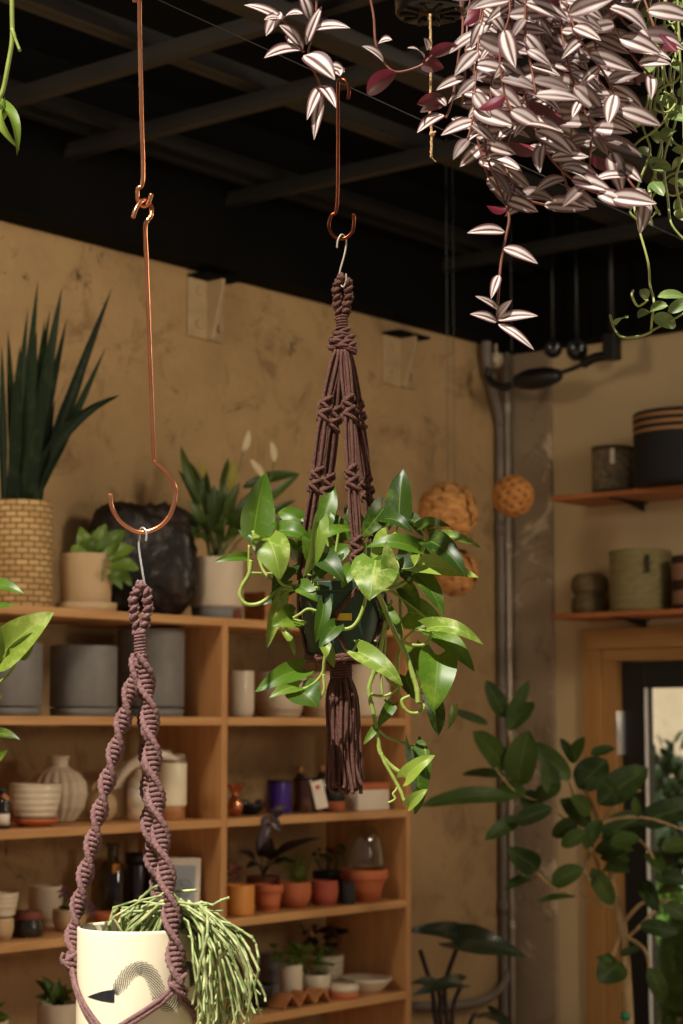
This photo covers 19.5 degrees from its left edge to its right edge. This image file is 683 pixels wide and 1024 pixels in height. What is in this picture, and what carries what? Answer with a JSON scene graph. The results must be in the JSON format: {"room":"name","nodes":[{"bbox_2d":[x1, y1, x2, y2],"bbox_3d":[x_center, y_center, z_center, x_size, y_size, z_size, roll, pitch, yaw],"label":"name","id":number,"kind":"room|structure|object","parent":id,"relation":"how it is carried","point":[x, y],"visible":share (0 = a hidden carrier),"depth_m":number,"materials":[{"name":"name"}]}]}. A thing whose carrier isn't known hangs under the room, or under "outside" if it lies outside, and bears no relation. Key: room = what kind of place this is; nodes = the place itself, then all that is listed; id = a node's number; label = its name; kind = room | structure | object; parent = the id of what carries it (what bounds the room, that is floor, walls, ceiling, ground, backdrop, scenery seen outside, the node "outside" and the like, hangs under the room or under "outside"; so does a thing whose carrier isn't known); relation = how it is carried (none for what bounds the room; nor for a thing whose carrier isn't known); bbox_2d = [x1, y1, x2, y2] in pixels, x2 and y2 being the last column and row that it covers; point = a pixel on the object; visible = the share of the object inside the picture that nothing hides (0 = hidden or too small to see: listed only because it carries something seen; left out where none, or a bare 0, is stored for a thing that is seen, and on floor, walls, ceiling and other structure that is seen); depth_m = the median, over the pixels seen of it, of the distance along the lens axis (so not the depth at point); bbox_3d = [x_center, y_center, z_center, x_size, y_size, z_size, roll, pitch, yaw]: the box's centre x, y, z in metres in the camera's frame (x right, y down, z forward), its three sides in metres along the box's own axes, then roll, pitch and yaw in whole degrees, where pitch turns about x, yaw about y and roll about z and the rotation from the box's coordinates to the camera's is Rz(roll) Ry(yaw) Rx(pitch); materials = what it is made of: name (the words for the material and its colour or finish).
{"room":"plant shop","nodes":[
{"label":"plant shop","id":0,"kind":"room"},
{"bbox_2d":[2,0,383,111],"bbox_3d":[0.771,-1.411,4.573,5.130,0.053,0.040,-5,-8,39],"label":"ceiling beam","id":1,"kind":"structure","parent":0,"point":[213,38],"depth_m":5.61,"materials":[{"name":"black metal"}]},
{"bbox_2d":[0,221,499,1023],"bbox_3d":[-2.942,0.211,4.256,0.200,4.000,11.861,-5,-8,39],"label":"wall","id":2,"kind":"structure","parent":0,"point":[266,378],"depth_m":7.30,"materials":[{"name":"paint"}]},
{"bbox_2d":[187,270,239,342],"bbox_3d":[-0.463,-0.740,7.178,0.090,0.228,0.185,-5,-8,39],"label":"bracket","id":3,"kind":"object","parent":2,"relation":"attached to","point":[205,289],"visible":1,"depth_m":7.17,"materials":[{"name":"metal"}]},
{"bbox_2d":[0,38,508,344],"bbox_3d":[-2.913,-1.474,4.220,0.120,0.557,11.561,-5,-8,39],"label":"trim","id":4,"kind":"structure","parent":2,"relation":"attached to","point":[280,245],"depth_m":7.21,"materials":[{"name":"paint"}]},
{"bbox_2d":[382,329,429,389],"bbox_3d":[0.264,-0.617,8.058,0.090,0.213,0.207,-5,-8,39],"label":"bracket","id":5,"kind":"object","parent":2,"relation":"attached to","point":[398,346],"visible":1,"depth_m":8.05,"materials":[{"name":"paint"}]},
{"bbox_2d":[411,960,509,1010],"bbox_3d":[0.339,1.909,7.868,0.036,0.173,1.210,-5,-8,39],"label":"conduit","id":6,"kind":"object","parent":2,"relation":"attached to","point":[478,1001],"visible":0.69,"depth_m":8.09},
{"bbox_2d":[481,341,509,1019],"bbox_3d":[0.654,0.692,8.403,0.056,3.940,0.180,-4,-7,31],"label":"conduit","id":7,"kind":"object","parent":2,"relation":"attached to","point":[486,346],"visible":0.68,"depth_m":8.46,"materials":[{"name":"metal"}]},
{"bbox_2d":[15,105,533,274],"bbox_3d":[-1.158,-1.300,6.079,0.035,0.053,6.209,-5,-8,39],"label":"ceiling beam","id":8,"kind":"structure","parent":0,"point":[27,111],"depth_m":7.05,"materials":[{"name":"black metal"}]},
{"bbox_2d":[0,76,554,270],"bbox_3d":[-1.051,-1.304,6.046,0.035,0.053,6.124,-5,-8,39],"label":"ceiling beam","id":9,"kind":"structure","parent":0,"point":[60,105],"depth_m":6.95,"materials":[{"name":"black metal"}]},
{"bbox_2d":[0,0,682,213],"bbox_3d":[-2.142,-1.764,4.589,11.673,0.100,5.913,2,-7,-20],"label":"ceiling","id":10,"kind":"structure","parent":0,"point":[33,31],"depth_m":6.76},
{"bbox_2d":[418,200,477,541],"bbox_3d":[0.388,-0.645,7.312,0.222,1.517,0.222,0,-6,0],"label":"ball","id":11,"kind":"object","parent":10,"relation":"hanging from","point":[452,503],"visible":0.78,"depth_m":7.17,"materials":[{"name":"wicker"}]},
{"bbox_2d":[434,168,478,595],"bbox_3d":[0.427,-0.527,7.552,0.181,1.699,0.180,0,-6,0],"label":"ball","id":12,"kind":"object","parent":10,"relation":"hanging from","point":[450,585],"visible":0.6,"depth_m":7.42,"materials":[{"name":"wicker"}]},
{"bbox_2d":[433,0,531,86],"bbox_3d":[0.324,-1.346,4.584,0.147,0.713,0.210,-5,-8,39],"label":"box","id":13,"kind":"object","parent":10,"relation":"attached to","point":[450,32],"visible":0.07,"depth_m":4.50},
{"bbox_2d":[492,215,533,516],"bbox_3d":[0.661,-0.668,7.717,0.164,1.383,0.164,0,-6,0],"label":"ball","id":14,"kind":"object","parent":10,"relation":"hanging from","point":[512,495],"visible":1,"depth_m":7.60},
{"bbox_2d":[484,183,621,390],"bbox_3d":[0.857,-0.909,8.182,0.653,0.804,0.091,-5,-8,37],"label":"lamp","id":15,"kind":"object","parent":10,"relation":"attached to","point":[540,377],"visible":0.99,"depth_m":8.04,"materials":[{"name":"black metal"}]},
{"bbox_2d":[544,210,561,357],"bbox_3d":[0.872,-0.968,8.234,0.076,0.676,0.080,0,-6,0],"label":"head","id":16,"kind":"object","parent":10,"relation":"attached to","point":[552,348],"visible":0.96,"depth_m":8.22},
{"bbox_2d":[566,212,587,360],"bbox_3d":[0.963,-0.964,8.159,0.089,0.700,0.081,0,-6,0],"label":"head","id":17,"kind":"object","parent":10,"relation":"attached to","point":[576,350],"visible":0.94,"depth_m":8.14},
{"bbox_3d":[-1.358,-1.472,1.669,0.060,1.612,0.060,0,-6,0],"label":"ceiling","id":18,"kind":"structure","parent":10,"relation":"attached to","visible":0},
{"bbox_2d":[158,0,682,239],"bbox_3d":[0.670,-0.620,4.293,0.002,0.117,6.755,-5,-8,37],"label":"steel cable","id":19,"kind":"object","parent":18,"relation":"attached to","point":[158,0],"visible":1,"depth_m":3.42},
{"bbox_2d":[133,0,152,207],"bbox_3d":[-0.302,-0.625,2.985,0.039,0.346,0.021,-2,-7,21],"label":"hook","id":20,"kind":"object","parent":19,"relation":"hanging from","point":[139,2],"visible":1,"depth_m":2.98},
{"bbox_2d":[108,198,177,533],"bbox_3d":[-0.292,-0.219,2.936,0.102,0.506,0.031,1,-6,-9],"label":"hook","id":21,"kind":"object","parent":20,"relation":"hanging from","point":[140,202],"visible":1,"depth_m":2.93,"materials":[{"name":"metal"}]},
{"bbox_2d":[137,527,147,583],"bbox_3d":[-0.291,0.071,2.909,0.007,0.098,0.023,5,-8,-41],"label":"wire hook","id":22,"kind":"object","parent":21,"relation":"hanging from","point":[141,528],"visible":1,"depth_m":2.91,"materials":[{"name":"silver metal"}]},
{"bbox_2d":[60,580,197,1023],"bbox_3d":[-0.302,0.527,2.864,0.204,0.861,0.196,0,-6,0],"label":"hanger","id":23,"kind":"object","parent":22,"relation":"hanging from","point":[141,683],"visible":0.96,"depth_m":2.86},
{"bbox_2d":[76,884,266,1023],"bbox_3d":[-0.240,0.657,2.824,0.286,0.267,0.169,-2,-7,22],"label":"cactus pot","id":24,"kind":"object","parent":23,"relation":"hanging from","point":[122,969],"visible":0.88,"depth_m":2.77,"materials":[{"name":"beige ceramic"}]},
{"bbox_2d":[327,78,355,240],"bbox_3d":[0.000,-0.603,3.385,0.048,0.285,0.013,-1,-6,8],"label":"hook","id":25,"kind":"object","parent":19,"relation":"hanging from","point":[344,80],"visible":1,"depth_m":3.38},
{"bbox_2d":[0,0,682,248],"bbox_3d":[-0.387,-1.326,5.844,0.035,0.053,5.598,-5,-8,39],"label":"ceiling beam","id":26,"kind":"structure","parent":0,"point":[75,11],"depth_m":5.98,"materials":[{"name":"black metal"}]},
{"bbox_2d":[297,272,388,794],"bbox_3d":[0.001,0.030,3.315,0.159,0.877,0.155,-2,-6,16],"label":"hanger","id":27,"kind":"object","parent":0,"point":[344,756],"visible":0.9,"depth_m":3.28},
{"bbox_2d":[300,581,386,654],"bbox_3d":[0.001,0.180,3.300,0.149,0.120,0.149,0,-6,0],"label":"pot","id":28,"kind":"object","parent":27,"relation":"in","point":[367,628],"depth_m":3.24,"materials":[{"name":"ceramic"}]},
{"bbox_2d":[214,469,483,813],"bbox_3d":[0.019,0.205,3.257,0.423,0.572,0.260,0,-6,0],"label":"pothos","id":29,"kind":"object","parent":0,"point":[358,626],"visible":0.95,"depth_m":3.22,"materials":[{"name":"green plant"}]},
{"bbox_2d":[64,0,681,159],"bbox_3d":[1.083,-1.369,4.953,5.130,0.053,0.040,-5,-8,39],"label":"ceiling beam","id":30,"kind":"structure","parent":0,"point":[355,75],"depth_m":6.12,"materials":[{"name":"black metal"}]},
{"bbox_2d":[203,0,682,196],"bbox_3d":[0.238,-1.244,5.643,0.090,0.053,5.103,-5,-8,39],"label":"ceiling beam","id":31,"kind":"structure","parent":0,"point":[346,43],"depth_m":5.42,"materials":[{"name":"black metal"}]},
{"bbox_2d":[225,88,680,207],"bbox_3d":[1.580,-1.304,5.557,5.130,0.053,0.040,-5,-8,39],"label":"ceiling beam","id":32,"kind":"structure","parent":0,"point":[418,157],"depth_m":6.77,"materials":[{"name":"black metal"}]},
{"bbox_2d":[500,350,558,1023],"bbox_3d":[0.795,0.666,8.436,0.261,4.000,0.020,-5,-8,39],"label":"column","id":33,"kind":"structure","parent":0,"point":[532,553],"depth_m":8.40,"materials":[{"name":"concrete"}]},
{"bbox_2d":[504,352,515,1023],"bbox_3d":[0.714,0.883,8.401,0.028,3.559,0.027,0,-6,0],"label":"conduit","id":34,"kind":"object","parent":33,"relation":"attached to","point":[507,403],"visible":0.68,"depth_m":8.43,"materials":[{"name":"metal"}]},
{"bbox_2d":[442,215,682,271],"bbox_3d":[2.410,-1.194,6.566,5.130,0.053,0.040,-5,-8,39],"label":"ceiling beam","id":35,"kind":"structure","parent":0,"point":[627,231],"depth_m":7.79,"materials":[{"name":"black metal"}]},
{"bbox_2d":[551,332,682,1023],"bbox_3d":[2.450,0.531,7.199,4.600,4.000,0.150,-5,-8,39],"label":"wall","id":36,"kind":"structure","parent":0,"point":[596,404],"depth_m":8.28,"materials":[{"name":"beige paint"}]},
{"bbox_2d":[492,188,682,355],"bbox_3d":[1.978,-1.091,7.588,3.400,0.591,0.120,-5,-8,39],"label":"ceiling","id":37,"kind":"structure","parent":36,"relation":"attached to","point":[531,292],"depth_m":8.28,"materials":[{"name":"paint"}]},
{"bbox_2d":[551,485,682,511],"bbox_3d":[1.527,-0.076,7.732,1.500,0.056,0.300,-5,-8,39],"label":"wall shelf","id":38,"kind":"object","parent":36,"relation":"attached to","point":[637,498],"visible":1,"depth_m":7.99,"materials":[{"name":"brown wood"}]},
{"bbox_2d":[591,445,633,492],"bbox_3d":[1.107,-0.165,8.096,0.171,0.200,0.181,0,-6,0],"label":"pot","id":39,"kind":"object","parent":38,"relation":"on","point":[612,465],"visible":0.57,"depth_m":8.03,"materials":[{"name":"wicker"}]},
{"bbox_2d":[632,406,682,487],"bbox_3d":[1.351,-0.243,7.778,0.414,0.286,0.414,0,-6,0],"label":"woven basket","id":40,"kind":"object","parent":38,"relation":"on","point":[657,432],"visible":0.94,"depth_m":7.63,"materials":[{"name":"wicker"}]},
{"bbox_2d":[552,608,682,626],"bbox_3d":[1.527,0.402,7.680,1.500,0.056,0.300,-5,-8,39],"label":"wall shelf","id":41,"kind":"object","parent":36,"relation":"attached to","point":[640,618],"visible":1,"depth_m":7.93,"materials":[{"name":"brown wood"}]},
{"bbox_2d":[570,573,608,612],"bbox_3d":[1.017,0.338,8.133,0.156,0.168,0.156,5,-8,-41],"label":"woven vase","id":42,"kind":"object","parent":41,"relation":"on","point":[589,589],"visible":0.82,"depth_m":8.07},
{"bbox_2d":[608,548,671,610],"bbox_3d":[1.199,0.279,7.963,0.252,0.248,0.252,6,-9,-45],"label":"woven basket","id":43,"kind":"object","parent":41,"relation":"on","point":[640,578],"visible":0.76,"depth_m":7.86,"materials":[{"name":"green wicker"}]},
{"bbox_2d":[672,555,682,608],"bbox_3d":[1.409,0.279,7.791,0.220,0.212,0.220,0,-6,0],"label":"woven basket","id":44,"kind":"object","parent":41,"relation":"on","point":[677,561],"visible":0.9,"depth_m":7.74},
{"bbox_2d":[582,626,682,1023],"bbox_3d":[1.555,1.525,7.815,1.278,2.158,0.190,-5,-8,39],"label":"trim","id":45,"kind":"structure","parent":36,"relation":"attached to","point":[604,651],"depth_m":8.12,"materials":[{"name":"brown wood"}]},
{"bbox_2d":[616,661,682,1023],"bbox_3d":[1.533,1.587,7.791,0.984,2.009,0.104,-5,-8,39],"label":"door","id":46,"kind":"structure","parent":36,"relation":"in","point":[634,724],"depth_m":8.08,"materials":[{"name":"black metal"}]},
{"bbox_3d":[0.000,2.243,3.981,12.000,0.100,12.000,0,-6,0],"label":"floor","id":47,"kind":"structure","parent":0,"visible":0},
{"bbox_2d":[0,605,410,1023],"bbox_3d":[-0.570,1.403,6.471,0.380,2.109,2.133,-5,-8,39],"label":"bookcase","id":48,"kind":"object","parent":47,"relation":"on","point":[378,941],"visible":0.56,"depth_m":6.63,"materials":[{"name":"brown wood"}]},
{"bbox_2d":[0,642,42,715],"bbox_3d":[-1.000,0.502,5.961,0.201,0.219,0.201,0,-6,0],"label":"planter","id":49,"kind":"object","parent":48,"relation":"on","point":[21,691],"visible":0.84,"depth_m":5.88,"materials":[{"name":"ceramic"}]},
{"bbox_2d":[12,910,42,937],"bbox_3d":[-0.934,1.224,5.900,0.095,0.074,0.095,0,-6,0],"label":"spice jar","id":50,"kind":"object","parent":48,"relation":"on","point":[27,923],"visible":0.92,"depth_m":5.86,"materials":[{"name":"ceramic"}]},
{"bbox_2d":[10,818,59,826],"bbox_3d":[-0.917,0.929,5.938,0.150,0.024,0.150,0,-6,0],"label":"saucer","id":51,"kind":"object","parent":48,"relation":"on","point":[21,822],"visible":0.85,"depth_m":5.89,"materials":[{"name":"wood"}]},
{"bbox_2d":[9,783,61,819],"bbox_3d":[-0.917,0.867,5.944,0.158,0.105,0.158,-5,-8,40],"label":"ribbed bowl","id":52,"kind":"object","parent":51,"relation":"on","point":[29,801],"visible":1,"depth_m":5.88,"materials":[{"name":"white ceramic"}]},
{"bbox_2d":[28,884,62,926],"bbox_3d":[-0.927,1.232,6.210,0.106,0.125,0.106,0,-6,0],"label":"ceramic bowl","id":53,"kind":"object","parent":48,"relation":"on","point":[43,897],"visible":0.7,"depth_m":6.17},
{"bbox_2d":[35,976,75,1023],"bbox_3d":[-0.864,1.502,6.022,0.131,0.192,0.126,0,-6,0],"label":"agave plant","id":54,"kind":"object","parent":48,"relation":"on","point":[56,1007],"visible":0.98,"depth_m":5.99,"materials":[{"name":"green plant"}]},
{"bbox_2d":[29,755,87,822],"bbox_3d":[-0.891,0.869,6.230,0.189,0.207,0.187,-1,-6,10],"label":"vase","id":55,"kind":"object","parent":48,"relation":"on","point":[74,793],"visible":0.77,"depth_m":6.18,"materials":[{"name":"white ceramic"}]},
{"bbox_2d":[0,283,118,606],"bbox_3d":[-0.926,-0.221,6.141,0.319,1.048,0.459,4,-7,-34],"label":"snake plant","id":56,"kind":"object","parent":48,"relation":"on","point":[36,446],"visible":0.95,"depth_m":6.04,"materials":[{"name":"green plant"}]},
{"bbox_2d":[52,887,96,931],"bbox_3d":[-0.813,1.210,6.059,0.140,0.136,0.106,0,-6,0],"label":"flower plant","id":57,"kind":"object","parent":48,"relation":"on","point":[61,916],"visible":0.64,"depth_m":6.02,"materials":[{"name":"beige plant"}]},
{"bbox_2d":[49,645,117,715],"bbox_3d":[-0.805,0.528,6.197,0.209,0.218,0.209,0,-6,0],"label":"planter","id":58,"kind":"object","parent":48,"relation":"on","point":[83,678],"visible":0.94,"depth_m":6.11,"materials":[{"name":"ceramic"}]},
{"bbox_2d":[55,524,138,610],"bbox_3d":[-0.759,0.173,6.210,0.272,0.280,0.202,0,-6,0],"label":"leafy plant","id":59,"kind":"object","parent":48,"relation":"on","point":[88,575],"visible":0.94,"depth_m":6.15,"materials":[{"name":"green plant"}]},
{"bbox_2d":[85,781,116,820],"bbox_3d":[-0.763,0.915,6.303,0.102,0.131,0.102,0,-6,0],"label":"bud vase","id":60,"kind":"object","parent":48,"relation":"on","point":[90,800],"visible":0.43,"depth_m":6.28,"materials":[{"name":"beige ceramic"}]},
{"bbox_2d":[114,750,185,789],"bbox_3d":[-0.627,0.823,6.272,0.284,0.159,0.051,-1,-6,12],"label":"plume","id":61,"kind":"object","parent":60,"relation":"in","point":[134,762],"visible":0.54,"depth_m":6.27},
{"bbox_2d":[127,765,143,820],"bbox_3d":[-0.651,0.891,6.332,0.065,0.185,0.065,0,-6,0],"label":"bottle","id":62,"kind":"object","parent":48,"relation":"on","point":[135,805],"visible":0.66,"depth_m":6.30,"materials":[{"name":"white ceramic"}]},
{"bbox_2d":[125,852,147,917],"bbox_3d":[-0.673,1.222,6.508,0.075,0.210,0.075,0,-6,0],"label":"bottle","id":63,"kind":"object","parent":48,"relation":"on","point":[136,873],"visible":0.73,"depth_m":6.48,"materials":[{"name":"glass"}]},
{"bbox_2d":[88,501,197,614],"bbox_3d":[-0.664,0.158,6.564,0.377,0.386,0.156,0,-6,2],"label":"stone vase","id":64,"kind":"object","parent":48,"relation":"on","point":[169,553],"visible":0.52,"depth_m":6.51,"materials":[{"name":"stone"}]},
{"bbox_2d":[116,628,184,716],"bbox_3d":[-0.624,0.527,6.484,0.222,0.283,0.222,0,-6,0],"label":"planter","id":65,"kind":"object","parent":48,"relation":"on","point":[165,649],"visible":0.56,"depth_m":6.40,"materials":[{"name":"ceramic"}]},
{"bbox_2d":[158,763,186,819],"bbox_3d":[-0.547,0.901,6.412,0.094,0.181,0.094,0,-6,0],"label":"cup","id":66,"kind":"object","parent":48,"relation":"on","point":[173,776],"visible":0.77,"depth_m":6.37,"materials":[{"name":"white ceramic"}]},
{"bbox_2d":[170,858,200,902],"bbox_3d":[-0.509,1.218,6.419,0.103,0.197,0.053,0,-6,2],"label":"framed print","id":67,"kind":"object","parent":48,"relation":"on","point":[188,870],"visible":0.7,"depth_m":6.42,"materials":[{"name":"paper"}]},
{"bbox_2d":[178,431,299,617],"bbox_3d":[-0.356,0.039,6.686,0.426,0.649,0.280,0,-6,0],"label":"peace lily","id":68,"kind":"object","parent":48,"relation":"on","point":[216,592],"visible":0.82,"depth_m":6.66,"materials":[{"name":"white plant"}]},
{"bbox_2d":[226,883,254,915],"bbox_3d":[-0.339,1.285,6.577,0.103,0.099,0.103,0,-6,0],"label":"pot","id":69,"kind":"object","parent":48,"relation":"on","point":[241,902],"visible":0.88,"depth_m":6.53,"materials":[{"name":"ceramic"}]},
{"bbox_2d":[228,671,253,716],"bbox_3d":[-0.340,0.614,6.697,0.091,0.155,0.091,0,-6,0],"label":"pot","id":70,"kind":"object","parent":48,"relation":"on","point":[240,683],"visible":0.81,"depth_m":6.66,"materials":[{"name":"ceramic"}]},
{"bbox_2d":[241,799,286,849],"bbox_3d":[-0.281,1.048,6.674,0.108,0.163,0.263,3,-7,-24],"label":"trailing plant","id":71,"kind":"object","parent":48,"relation":"on","point":[255,808],"visible":0.85,"depth_m":6.58,"materials":[{"name":"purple plant"}]},
{"bbox_2d":[243,592,292,620],"bbox_3d":[-0.256,0.337,6.926,0.106,0.108,0.146,-5,-8,39],"label":"pot","id":72,"kind":"object","parent":48,"relation":"on","point":[261,612],"visible":0.54,"depth_m":6.87,"materials":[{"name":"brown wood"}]},
{"bbox_2d":[254,883,283,911],"bbox_3d":[-0.249,1.307,6.733,0.105,0.088,0.105,0,-6,0],"label":"pot","id":73,"kind":"object","parent":48,"relation":"on","point":[267,895],"visible":0.93,"depth_m":6.70,"materials":[{"name":"ceramic"}]},
{"bbox_2d":[260,952,283,996],"bbox_3d":[-0.245,1.631,7.005,0.085,0.148,0.085,0,-6,0],"label":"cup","id":74,"kind":"object","parent":48,"relation":"on","point":[269,968],"visible":0.45,"depth_m":6.97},
{"bbox_2d":[267,780,290,813],"bbox_3d":[-0.216,0.983,6.857,0.085,0.114,0.085,0,-6,0],"label":"candle tin","id":75,"kind":"object","parent":48,"relation":"on","point":[278,791],"visible":0.84,"depth_m":6.82,"materials":[{"name":"purple metal"}]},
{"bbox_2d":[254,672,306,716],"bbox_3d":[-0.214,0.639,6.928,0.188,0.157,0.188,0,-6,0],"label":"ceramic bowl","id":76,"kind":"object","parent":48,"relation":"on","point":[277,706],"visible":0.48,"depth_m":6.86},
{"bbox_2d":[241,835,320,904],"bbox_3d":[-0.211,1.257,6.987,0.287,0.243,0.128,0,-6,0],"label":"plant","id":77,"kind":"object","parent":48,"relation":"on","point":[268,851],"visible":0.75,"depth_m":6.95,"materials":[{"name":"green plant"}]},
{"bbox_2d":[267,941,309,992],"bbox_3d":[-0.182,1.585,6.838,0.158,0.205,0.169,0,-6,0],"label":"herb pot","id":78,"kind":"object","parent":48,"relation":"on","point":[291,974],"visible":0.91,"depth_m":6.81,"materials":[{"name":"white ceramic"}]},
{"bbox_2d":[277,854,319,907],"bbox_3d":[-0.159,1.278,6.887,0.129,0.180,0.150,-4,-7,33],"label":"succulent pot","id":79,"kind":"object","parent":48,"relation":"on","point":[297,893],"visible":0.95,"depth_m":6.83,"materials":[{"name":"ceramic"}]},
{"bbox_2d":[268,987,330,1009],"bbox_3d":[-0.141,1.653,6.757,0.070,0.049,0.250,-5,-8,39],"label":"holder","id":80,"kind":"object","parent":48,"relation":"on","point":[280,1000],"visible":1,"depth_m":6.73,"materials":[{"name":"brown wood"}]},
{"bbox_2d":[292,777,327,812],"bbox_3d":[-0.109,0.988,6.934,0.126,0.121,0.095,0,-6,0],"label":"candle jar","id":81,"kind":"object","parent":48,"relation":"on","point":[309,796],"visible":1,"depth_m":6.89,"materials":[{"name":"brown glass"}]},
{"bbox_2d":[292,943,338,996],"bbox_3d":[-0.089,1.604,6.948,0.173,0.190,0.155,0,-6,0],"label":"herb pot","id":82,"kind":"object","parent":48,"relation":"on","point":[315,979],"visible":0.73,"depth_m":6.91,"materials":[{"name":"ceramic"}]},
{"bbox_2d":[302,672,329,717],"bbox_3d":[-0.077,0.655,7.096,0.157,0.161,0.157,0,-6,0],"label":"ceramic bowl","id":83,"kind":"object","parent":48,"relation":"on","point":[308,711],"visible":0.35,"depth_m":7.03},
{"bbox_2d":[310,879,337,905],"bbox_3d":[-0.061,1.334,6.962,0.102,0.084,0.102,0,-6,0],"label":"pot","id":84,"kind":"object","parent":48,"relation":"on","point":[324,892],"visible":0.98,"depth_m":6.92,"materials":[{"name":"ceramic"}]},
{"bbox_2d":[299,921,349,981],"bbox_3d":[-0.062,1.611,7.222,0.190,0.234,0.180,0,-6,0],"label":"potted plant","id":85,"kind":"object","parent":48,"relation":"on","point":[336,970],"visible":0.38,"depth_m":7.20,"materials":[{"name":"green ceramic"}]},
{"bbox_2d":[311,843,347,897],"bbox_3d":[-0.044,1.312,7.266,0.139,0.195,0.163,0,-6,0],"label":"succulent pot","id":86,"kind":"object","parent":48,"relation":"on","point":[327,873],"visible":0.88,"depth_m":7.24,"materials":[{"name":"black plastic"}]},
{"bbox_2d":[329,981,358,999],"bbox_3d":[0.009,1.673,6.947,0.108,0.052,0.108,0,-6,0],"label":"dish","id":87,"kind":"object","parent":48,"relation":"on","point":[343,990],"visible":1,"depth_m":6.91,"materials":[{"name":"ceramic"}]},
{"bbox_2d":[340,867,387,901],"bbox_3d":[0.081,1.260,7.136,0.172,0.270,0.172,0,-6,0],"label":"flower pot","id":88,"kind":"object","parent":48,"relation":"on","point":[369,882],"visible":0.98,"depth_m":7.07,"materials":[{"name":"orange ceramic"}]},
{"bbox_2d":[339,974,392,992],"bbox_3d":[0.088,1.692,7.114,0.194,0.050,0.194,0,-6,0],"label":"bowl","id":89,"kind":"object","parent":48,"relation":"on","point":[368,983],"visible":0.8,"depth_m":7.06,"materials":[{"name":"white ceramic"}]},
{"bbox_2d":[345,782,388,810],"bbox_3d":[0.092,1.026,7.168,0.162,0.096,0.072,6,-9,-44],"label":"gift box","id":90,"kind":"object","parent":48,"relation":"on","point":[375,796],"visible":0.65,"depth_m":7.13,"materials":[{"name":"cardboard"}]},
{"bbox_2d":[352,664,389,717],"bbox_3d":[0.089,0.652,7.213,0.174,0.192,0.174,0,-6,0],"label":"pot","id":91,"kind":"object","parent":48,"relation":"on","point":[361,674],"visible":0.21,"depth_m":7.13,"materials":[{"name":"ceramic"}]},
{"bbox_2d":[411,921,525,1023],"bbox_3d":[0.462,2.053,7.451,0.436,1.029,0.458,0,-6,0],"label":"plant","id":92,"kind":"object","parent":47,"relation":"on","point":[470,938],"visible":0.99,"depth_m":7.40,"materials":[{"name":"green plant"}]},
{"bbox_2d":[422,680,682,1023],"bbox_3d":[0.704,1.513,6.546,0.900,1.906,0.430,0,-6,0],"label":"ficus tree","id":93,"kind":"object","parent":47,"relation":"on","point":[616,833],"visible":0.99,"depth_m":6.51,"materials":[{"name":"green plant"}]},
{"bbox_3d":[0.019,-1.832,2.716,0.024,0.670,0.024,0,-6,0],"label":"ceiling","id":94,"kind":"structure","parent":0,"visible":0},
{"bbox_3d":[0.431,-1.445,3.180,0.908,0.028,1.102,0,-6,0],"label":"rail","id":95,"kind":"object","parent":94,"relation":"attached to","visible":0},
{"bbox_2d":[436,0,682,349],"bbox_3d":[0.341,-0.842,2.942,0.376,1.231,0.280,1,-6,-8],"label":"trailing zebrina","id":96,"kind":"object","parent":95,"relation":"hanging from","point":[498,105],"visible":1,"depth_m":2.86,"materials":[{"name":"purple plant"}]},
{"bbox_3d":[-0.144,-1.811,2.914,0.024,0.670,0.024,0,-6,0],"label":"ceiling","id":97,"kind":"structure","parent":0,"visible":0},
{"bbox_3d":[0.267,-1.423,3.378,0.908,0.028,1.101,0,-6,0],"label":"rail","id":98,"kind":"object","parent":97,"relation":"attached to","visible":0},
{"bbox_2d":[245,0,469,138],"bbox_3d":[0.073,-0.990,3.038,0.220,0.915,0.413,-6,-9,44],"label":"trailing zebrina","id":99,"kind":"object","parent":98,"relation":"hanging from","point":[416,12],"visible":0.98,"depth_m":2.95,"materials":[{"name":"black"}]},
{"bbox_3d":[-0.906,-1.832,2.716,0.024,0.670,0.024,0,-6,0],"label":"ceiling","id":100,"kind":"structure","parent":0,"visible":0},
{"bbox_3d":[-0.494,-1.445,3.180,0.908,0.028,1.102,0,-6,0],"label":"rail","id":101,"kind":"object","parent":100,"relation":"attached to","visible":0},
{"bbox_2d":[0,0,53,760],"bbox_3d":[-0.567,-0.539,2.938,0.289,1.833,0.178,1,-6,-13],"label":"pothos","id":102,"kind":"object","parent":101,"relation":"hanging from","point":[18,636],"visible":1,"depth_m":2.82,"materials":[{"name":"plant"}]},
{"label":"outside","id":103,"kind":"structure","parent":0,"visible":0},
{"bbox_3d":[3.768,2.787,8.891,10.526,0.100,9.737,0,-6,0],"label":"ground","id":104,"kind":"structure","parent":103,"visible":0},
{"bbox_2d":[653,731,682,1021],"bbox_3d":[2.003,2.179,11.832,1.193,1.749,1.245,-5,-8,41],"label":"shrub","id":105,"kind":"object","parent":104,"relation":"on","point":[665,786],"visible":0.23,"depth_m":11.58,"materials":[{"name":"green plant"}]},
{"bbox_2d":[656,865,682,1023],"bbox_3d":[1.799,2.417,10.671,0.847,1.027,0.875,-6,-8,42],"label":"shrub","id":106,"kind":"object","parent":104,"relation":"on","point":[670,949],"visible":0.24,"depth_m":10.44,"materials":[{"name":"green plant"}]},
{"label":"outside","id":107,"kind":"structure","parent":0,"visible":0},
{"bbox_2d":[653,688,682,776],"bbox_3d":[5.160,1.520,10.742,10.000,3.400,0.200,-5,-8,39],"label":"wall","id":108,"kind":"structure","parent":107,"point":[667,702],"depth_m":13.11,"materials":[{"name":"paint"}]},
{"bbox_3d":[0.637,-1.434,3.279,0.908,0.028,1.102,0,-6,0],"label":"rail","id":109,"kind":"object","parent":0,"visible":0},
{"bbox_2d":[609,0,682,338],"bbox_3d":[0.508,-0.848,3.055,0.168,1.193,0.178,-4,-7,30],"label":"trailing vine","id":110,"kind":"object","parent":109,"relation":"hanging from","point":[674,112],"visible":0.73,"depth_m":2.99,"materials":[{"name":"plant"}]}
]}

